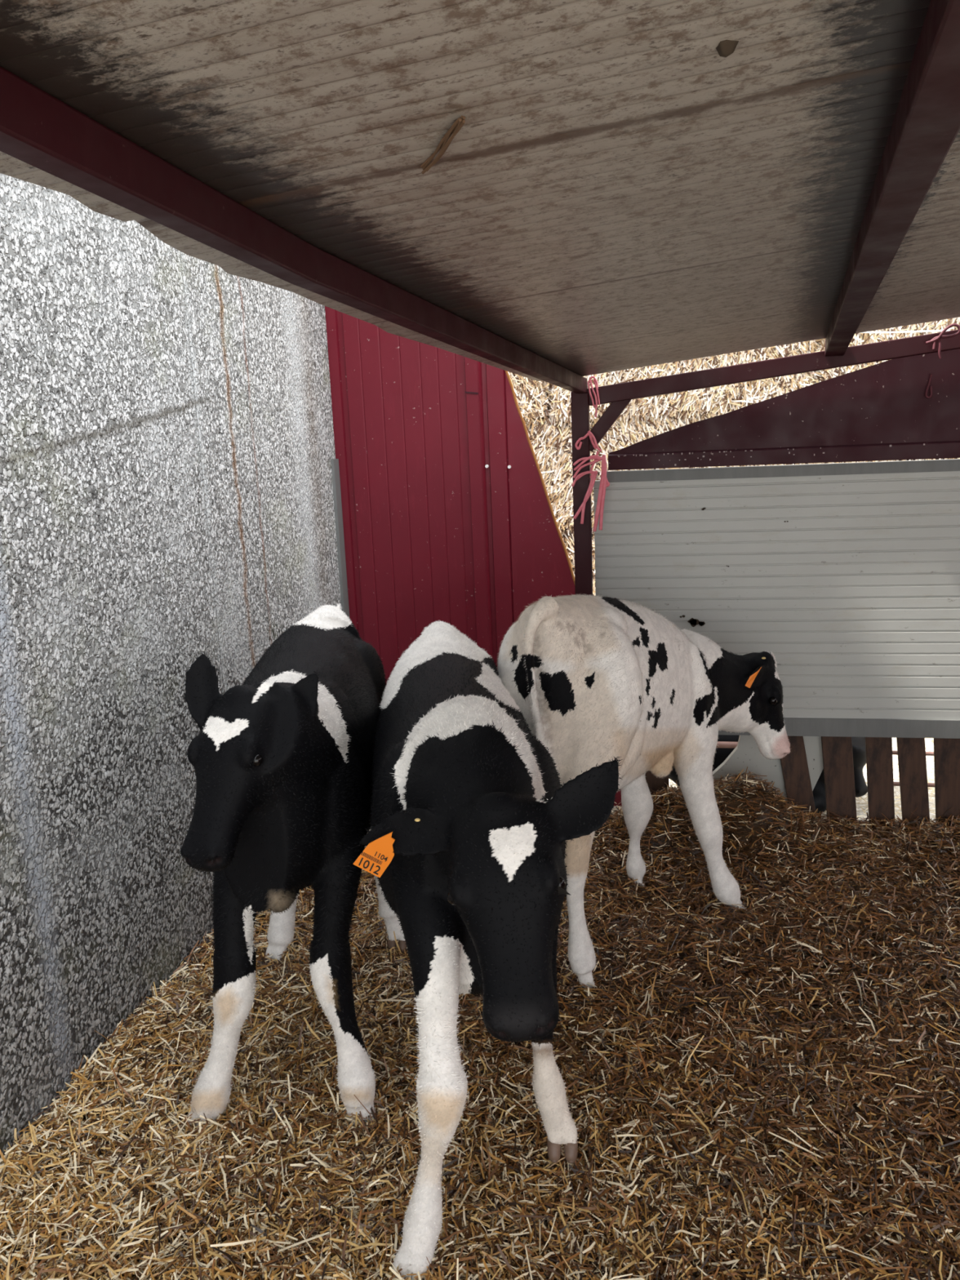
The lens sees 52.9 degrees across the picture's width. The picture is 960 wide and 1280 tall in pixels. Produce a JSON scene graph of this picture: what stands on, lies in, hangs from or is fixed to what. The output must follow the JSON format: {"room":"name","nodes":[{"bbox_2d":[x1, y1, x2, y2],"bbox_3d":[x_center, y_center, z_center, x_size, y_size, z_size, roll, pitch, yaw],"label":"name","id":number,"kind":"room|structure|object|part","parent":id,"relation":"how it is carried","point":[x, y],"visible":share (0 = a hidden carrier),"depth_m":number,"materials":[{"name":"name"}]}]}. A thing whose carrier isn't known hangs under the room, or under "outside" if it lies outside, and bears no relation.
{"room":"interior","nodes":[
{"label":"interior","id":0,"kind":"room"},
{"bbox_2d":[0,173,342,1163],"bbox_3d":[-1.219,-0.666,1.228,0.250,4.300,5.395,0,12,11],"label":"wall","id":1,"kind":"structure","parent":0,"point":[167,442],"depth_m":2.34,"materials":[{"name":"concrete"}]},
{"bbox_2d":[330,458,349,618],"bbox_3d":[-0.555,-0.062,4.011,0.012,1.360,0.060,0,12,11],"label":"trim","id":2,"kind":"structure","parent":1,"relation":"attached to","point":[335,462],"depth_m":3.92,"materials":[{"name":"metal"}]},
{"bbox_2d":[324,306,622,806],"bbox_3d":[0.030,-0.642,3.811,1.360,2.728,0.046,0,12,11],"label":"sheet","id":3,"kind":"object","parent":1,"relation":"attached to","point":[447,513],"visible":0.36,"depth_m":3.85,"materials":[{"name":"red metal"}]},
{"bbox_2d":[0,0,959,381],"bbox_3d":[0.998,-0.671,0.867,2.960,0.537,4.110,0,12,11],"label":"ceiling","id":4,"kind":"structure","parent":0,"point":[615,191],"depth_m":1.02,"materials":[{"name":"beige wood"}]},
{"bbox_2d":[420,115,465,173],"bbox_3d":[-0.038,-0.507,0.989,0.011,0.022,0.135,-7,13,-19],"label":"dry stalk","id":5,"kind":"object","parent":4,"relation":"attached to","point":[458,124],"visible":1,"depth_m":0.98,"materials":[{"name":"brown plant"}]},
{"bbox_2d":[715,40,738,57],"bbox_3d":[0.219,-0.524,0.855,0.020,0.012,0.016,0,12,11],"label":"clod","id":6,"kind":"object","parent":4,"relation":"attached to","point":[725,48],"visible":1,"depth_m":0.85,"materials":[{"name":"brown soil"}]},
{"bbox_2d":[257,816,959,1279],"bbox_3d":[0.320,1.288,1.397,5.100,0.280,4.660,0,12,11],"label":"floor","id":7,"kind":"structure","parent":0,"point":[372,883],"depth_m":1.92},
{"bbox_2d":[0,766,959,1279],"bbox_3d":[0.871,1.023,1.219,3.850,0.324,4.530,0,12,11],"label":"bedding","id":8,"kind":"object","parent":7,"relation":"on","point":[112,1184],"visible":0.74,"depth_m":2.01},
{"bbox_2d":[177,603,406,1141],"bbox_3d":[-0.422,0.470,2.223,0.422,1.051,1.109,-2,12,2],"label":"calf","id":9,"kind":"object","parent":8,"relation":"on","point":[281,759],"visible":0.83,"depth_m":1.88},
{"bbox_2d":[352,619,622,1279],"bbox_3d":[-0.007,0.566,1.993,0.428,1.043,1.290,-3,12,-4],"label":"calf","id":10,"kind":"object","parent":8,"relation":"on","point":[473,817],"visible":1,"depth_m":1.52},
{"bbox_2d":[496,592,791,993],"bbox_3d":[0.470,0.323,2.693,0.450,1.069,1.137,9,16,42],"label":"calf","id":11,"kind":"object","parent":8,"relation":"on","point":[596,679],"visible":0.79,"depth_m":2.41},
{"bbox_2d":[0,0,959,595],"bbox_3d":[0.994,0.184,1.167,2.589,2.078,4.128,0,12,11],"label":"canopy frame","id":12,"kind":"object","parent":7,"relation":"on","point":[37,129],"visible":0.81,"depth_m":1.18,"materials":[{"name":"red paint"}]},
{"bbox_3d":[0.365,-0.024,3.361,0.057,1.635,0.055,0,12,11],"label":"post","id":13,"kind":"part","parent":12,"relation":"part of","materials":[{"name":"red paint"}]},
{"bbox_2d":[571,431,609,531],"bbox_3d":[0.367,-0.526,3.197,0.126,0.332,0.035,0,12,11],"label":"twine","id":14,"kind":"object","parent":12,"relation":"hanging from","point":[604,482],"visible":1,"depth_m":3.19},
{"bbox_2d":[586,376,599,417],"bbox_3d":[0.372,-0.794,3.149,0.042,0.133,0.017,0,12,11],"label":"twine","id":15,"kind":"object","parent":12,"relation":"hanging from","point":[595,381],"visible":1,"depth_m":3.14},
{"bbox_2d":[608,348,959,471],"bbox_3d":[1.495,-0.834,3.005,2.180,0.528,0.027,0,12,11],"label":"gable panel","id":16,"kind":"object","parent":12,"relation":"attached to","point":[879,411],"visible":1,"depth_m":3.10,"materials":[{"name":"red metal"}]},
{"bbox_3d":[1.504,-0.606,3.053,2.180,0.061,0.027,0,12,11],"label":"rail","id":17,"kind":"part","parent":16,"relation":"part of","materials":[{"name":"brown wood"}]},
{"bbox_2d":[924,373,932,398],"bbox_3d":[1.410,-0.797,3.025,0.022,0.076,0.006,0,12,11],"label":"twine","id":18,"kind":"object","parent":16,"relation":"hanging from","point":[931,375],"visible":1,"depth_m":3.02,"materials":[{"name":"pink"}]},
{"bbox_2d":[925,323,959,359],"bbox_3d":[1.403,-0.904,2.920,0.095,0.102,0.016,2,13,21],"label":"twine","id":19,"kind":"object","parent":12,"relation":"hanging from","point":[940,335],"visible":1,"depth_m":2.92,"materials":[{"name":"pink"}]},
{"bbox_2d":[644,769,669,802],"bbox_3d":[0.646,0.523,3.514,0.100,0.443,0.018,0,12,11],"label":"board","id":20,"kind":"object","parent":7,"relation":"on","point":[655,784],"visible":0.06,"depth_m":3.50,"materials":[{"name":"brown wood"}]},
{"bbox_2d":[711,735,823,803],"bbox_3d":[1.036,0.522,3.472,0.439,0.413,0.030,0,12,11],"label":"panel offcut","id":21,"kind":"object","parent":7,"relation":"on","point":[746,753],"visible":0.28,"depth_m":3.44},
{"bbox_2d":[780,735,816,820],"bbox_3d":[1.124,0.492,3.417,0.156,0.395,0.018,0,12,11],"label":"board","id":22,"kind":"object","parent":7,"relation":"on","point":[795,770],"visible":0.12,"depth_m":3.41,"materials":[{"name":"brown wood"}]},
{"bbox_2d":[821,736,857,828],"bbox_3d":[1.266,0.533,3.389,0.141,0.469,0.018,0,12,11],"label":"board","id":23,"kind":"object","parent":7,"relation":"on","point":[837,751],"visible":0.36,"depth_m":3.37,"materials":[{"name":"brown wood"}]},
{"bbox_2d":[865,737,895,828],"bbox_3d":[1.400,0.542,3.365,0.120,0.486,0.018,0,12,11],"label":"board","id":24,"kind":"object","parent":7,"relation":"on","point":[879,760],"visible":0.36,"depth_m":3.34,"materials":[{"name":"brown wood"}]},
{"bbox_2d":[896,737,929,826],"bbox_3d":[1.504,0.489,3.344,0.127,0.384,0.018,0,12,11],"label":"board","id":25,"kind":"object","parent":7,"relation":"on","point":[911,752],"visible":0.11,"depth_m":3.33,"materials":[{"name":"brown wood"}]},
{"bbox_2d":[892,750,933,755],"bbox_3d":[2.424,0.437,3.539,1.760,0.029,0.015,0,12,11],"label":"pipe rail","id":26,"kind":"object","parent":25,"relation":"attached to","point":[894,753],"visible":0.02,"depth_m":3.67,"materials":[{"name":"brown metal"}]},
{"bbox_2d":[893,782,934,786],"bbox_3d":[2.430,0.560,3.566,1.760,0.029,0.015,0,12,11],"label":"pipe rail","id":27,"kind":"object","parent":25,"relation":"attached to","point":[895,784],"visible":0.02,"depth_m":3.69,"materials":[{"name":"brown metal"}]},
{"bbox_2d":[933,737,959,827],"bbox_3d":[1.618,0.542,3.324,0.124,0.486,0.018,0,12,11],"label":"board","id":28,"kind":"object","parent":7,"relation":"on","point":[946,750],"visible":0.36,"depth_m":3.30,"materials":[{"name":"brown wood"}]},
{"bbox_2d":[611,737,935,822],"bbox_3d":[4.295,-0.423,9.222,23.000,0.280,12.540,0,12,11],"label":"yard","id":29,"kind":"structure","parent":0,"point":[931,804],"depth_m":4.01,"materials":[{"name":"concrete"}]},
{"bbox_2d":[715,741,737,748],"bbox_3d":[0.639,0.410,3.841,1.020,0.031,0.025,0,12,11],"label":"pipe rail","id":30,"kind":"object","parent":29,"relation":"on","point":[721,744],"visible":0.02,"depth_m":3.77,"materials":[{"name":"brown metal"}]},
{"bbox_2d":[668,734,867,813],"bbox_3d":[1.143,0.471,3.973,0.875,0.374,0.460,0,12,11],"label":"calf","id":31,"kind":"object","parent":29,"relation":"on","point":[859,751],"visible":0.11,"depth_m":3.79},
{"bbox_2d":[611,737,935,822],"bbox_3d":[1.521,0.587,4.237,3.873,0.057,1.529,0,12,11],"label":"straw","id":32,"kind":"object","parent":29,"relation":"on","point":[895,739],"visible":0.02,"depth_m":4.09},
{"bbox_3d":[-0.077,0.108,5.633,1.729,0.623,0.950,0,12,11],"label":"bale","id":33,"kind":"object","parent":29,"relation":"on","visible":0},
{"bbox_3d":[-0.242,-0.390,5.553,1.443,0.611,0.954,0,12,11],"label":"bale","id":34,"kind":"object","parent":33,"relation":"on","visible":0},
{"bbox_2d":[524,419,599,536],"bbox_3d":[-0.134,-0.912,5.419,1.712,0.681,0.954,0,12,11],"label":"bale","id":35,"kind":"object","parent":34,"relation":"on","point":[552,446],"visible":0.09,"depth_m":4.87},
{"bbox_2d":[507,371,552,428],"bbox_3d":[-0.269,-1.470,5.293,1.496,0.694,0.951,0,12,11],"label":"bale","id":36,"kind":"object","parent":35,"relation":"on","point":[532,396],"visible":0.03,"depth_m":4.79},
{"bbox_3d":[1.427,0.102,5.348,1.492,0.626,0.948,0,12,11],"label":"bale","id":37,"kind":"object","parent":29,"relation":"on","visible":0},
{"bbox_2d":[560,528,595,595],"bbox_3d":[1.081,-0.396,5.304,1.442,0.611,0.948,0,12,11],"label":"bale","id":38,"kind":"object","parent":37,"relation":"on","point":[568,540],"visible":0.02,"depth_m":4.95},
{"bbox_2d":[591,411,898,479],"bbox_3d":[1.367,-0.916,5.135,1.531,0.683,0.953,0,12,11],"label":"bale","id":39,"kind":"object","parent":38,"relation":"on","point":[617,437],"visible":0.05,"depth_m":4.76},
{"bbox_2d":[547,339,821,427],"bbox_3d":[1.039,-1.473,5.044,1.376,0.693,0.952,0,12,11],"label":"bale","id":40,"kind":"object","parent":39,"relation":"on","point":[723,399],"visible":0.19,"depth_m":4.64},
{"bbox_3d":[2.849,0.100,5.076,1.576,0.633,0.951,0,12,11],"label":"bale","id":41,"kind":"object","parent":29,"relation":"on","visible":0},
{"bbox_3d":[2.514,-0.399,5.032,1.634,0.608,0.949,0,12,11],"label":"bale","id":42,"kind":"object","parent":41,"relation":"on","visible":0},
{"bbox_2d":[898,457,959,461],"bbox_3d":[2.806,-0.923,4.864,1.585,0.682,0.947,0,12,11],"label":"bale","id":43,"kind":"object","parent":42,"relation":"on","point":[944,458],"visible":0.02,"depth_m":4.55},
{"bbox_2d":[813,317,959,383],"bbox_3d":[2.442,-1.477,4.777,1.674,0.696,0.953,0,12,11],"label":"bale","id":44,"kind":"object","parent":43,"relation":"on","point":[859,339],"visible":0.08,"depth_m":4.45},
{"bbox_2d":[861,329,950,333],"bbox_3d":[1.577,-1.417,4.441,1.100,0.057,0.008,0,12,11],"label":"string","id":45,"kind":"object","parent":44,"relation":"attached to","point":[934,331],"visible":0.34,"depth_m":4.37,"materials":[{"name":"white fabric"}]},
{"bbox_2d":[593,458,959,738],"bbox_3d":[1.507,-0.128,3.198,2.232,0.926,0.064,0,12,11],"label":"panel","id":46,"kind":"object","parent":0,"point":[847,573],"visible":0.94,"depth_m":3.24,"materials":[{"name":"grey metal"}]}
]}

